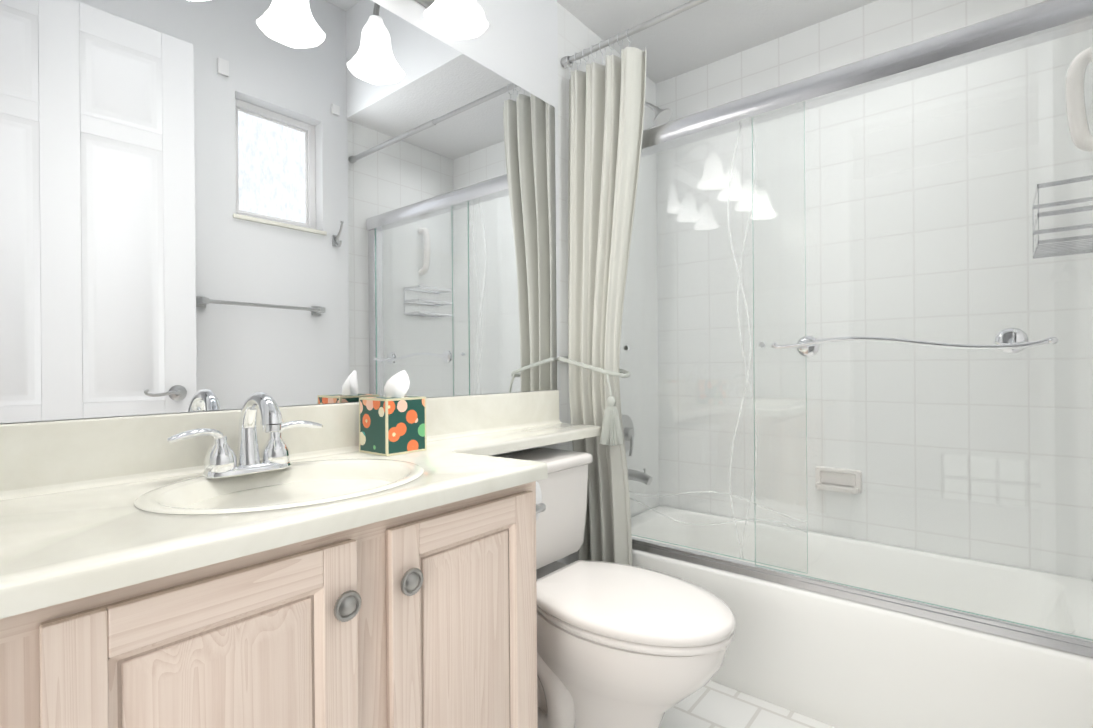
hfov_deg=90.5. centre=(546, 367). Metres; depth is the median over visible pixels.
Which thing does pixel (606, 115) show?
shower curtain
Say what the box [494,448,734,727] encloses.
toilet
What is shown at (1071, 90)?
grab bar
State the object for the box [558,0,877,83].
ceiling
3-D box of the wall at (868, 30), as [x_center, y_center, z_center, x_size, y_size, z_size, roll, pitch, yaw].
[1.201,-0.461,2.162,1.620,3.000,0.120,0,0,39]
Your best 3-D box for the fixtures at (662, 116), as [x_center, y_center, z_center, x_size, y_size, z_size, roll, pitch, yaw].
[0.411,-0.322,2.289,0.240,1.641,0.211,0,0,39]
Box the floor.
[659,680,835,727]
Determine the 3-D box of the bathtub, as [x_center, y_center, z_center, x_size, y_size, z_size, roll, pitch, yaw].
[0.917,0.852,1.902,1.494,0.380,0.652,0,0,39]
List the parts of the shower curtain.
rod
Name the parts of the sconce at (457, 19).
bulb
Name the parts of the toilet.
lever plate, flush lever, tank, bowl, seat, seat lid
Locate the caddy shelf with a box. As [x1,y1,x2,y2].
[1032,175,1092,258]
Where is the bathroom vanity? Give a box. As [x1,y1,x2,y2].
[0,390,601,727]
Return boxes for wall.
[0,0,561,562]
[557,2,658,564]
[656,0,1092,580]
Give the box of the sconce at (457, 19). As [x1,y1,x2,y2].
[415,0,488,39]
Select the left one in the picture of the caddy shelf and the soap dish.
the soap dish
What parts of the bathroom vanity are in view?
door, frame, knob, knob, door, panel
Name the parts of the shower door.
glass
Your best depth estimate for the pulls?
1.69 m
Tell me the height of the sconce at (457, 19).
0.233 m
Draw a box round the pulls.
[624,342,765,350]
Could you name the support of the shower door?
attached to the wall at (575, 35)
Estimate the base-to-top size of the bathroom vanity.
1.008 m
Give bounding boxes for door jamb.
[1092,26,1092,138]
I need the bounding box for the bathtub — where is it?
[631,506,1092,727]
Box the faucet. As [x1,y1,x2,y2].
[167,391,322,478]
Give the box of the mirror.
[0,0,556,422]
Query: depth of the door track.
1.49 m
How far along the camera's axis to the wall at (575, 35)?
2.46 m
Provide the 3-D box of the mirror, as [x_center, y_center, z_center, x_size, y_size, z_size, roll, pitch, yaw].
[-0.516,-0.435,1.345,0.006,1.045,1.725,0,0,39]
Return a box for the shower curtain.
[557,0,708,564]
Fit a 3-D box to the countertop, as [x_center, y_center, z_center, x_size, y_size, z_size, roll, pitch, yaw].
[-0.321,0.271,1.176,0.512,0.128,1.743,0,0,39]
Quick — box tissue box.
[359,370,426,455]
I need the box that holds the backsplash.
[0,390,558,491]
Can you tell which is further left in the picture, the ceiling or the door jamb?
the ceiling
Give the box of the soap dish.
[815,466,861,493]
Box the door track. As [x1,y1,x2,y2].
[632,537,1092,657]
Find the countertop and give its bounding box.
[0,423,601,618]
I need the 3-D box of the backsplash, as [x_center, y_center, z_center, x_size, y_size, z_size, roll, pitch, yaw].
[-0.512,0.149,1.332,0.019,0.122,1.743,0,0,39]
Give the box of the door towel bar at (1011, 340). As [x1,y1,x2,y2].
[772,328,1057,356]
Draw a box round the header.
[641,0,1092,156]
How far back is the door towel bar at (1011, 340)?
1.35 m
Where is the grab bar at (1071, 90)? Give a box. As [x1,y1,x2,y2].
[1065,47,1092,150]
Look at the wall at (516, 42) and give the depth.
1.88 m
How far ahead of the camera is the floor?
1.64 m
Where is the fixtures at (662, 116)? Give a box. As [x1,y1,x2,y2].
[622,102,671,484]
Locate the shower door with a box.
[620,19,1092,640]
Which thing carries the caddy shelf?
attached to the wall
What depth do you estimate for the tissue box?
1.30 m
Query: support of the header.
attached to the wall at (575, 35)
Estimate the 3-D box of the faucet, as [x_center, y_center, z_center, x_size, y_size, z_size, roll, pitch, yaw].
[-0.563,0.127,1.061,0.155,0.162,0.291,0,0,39]

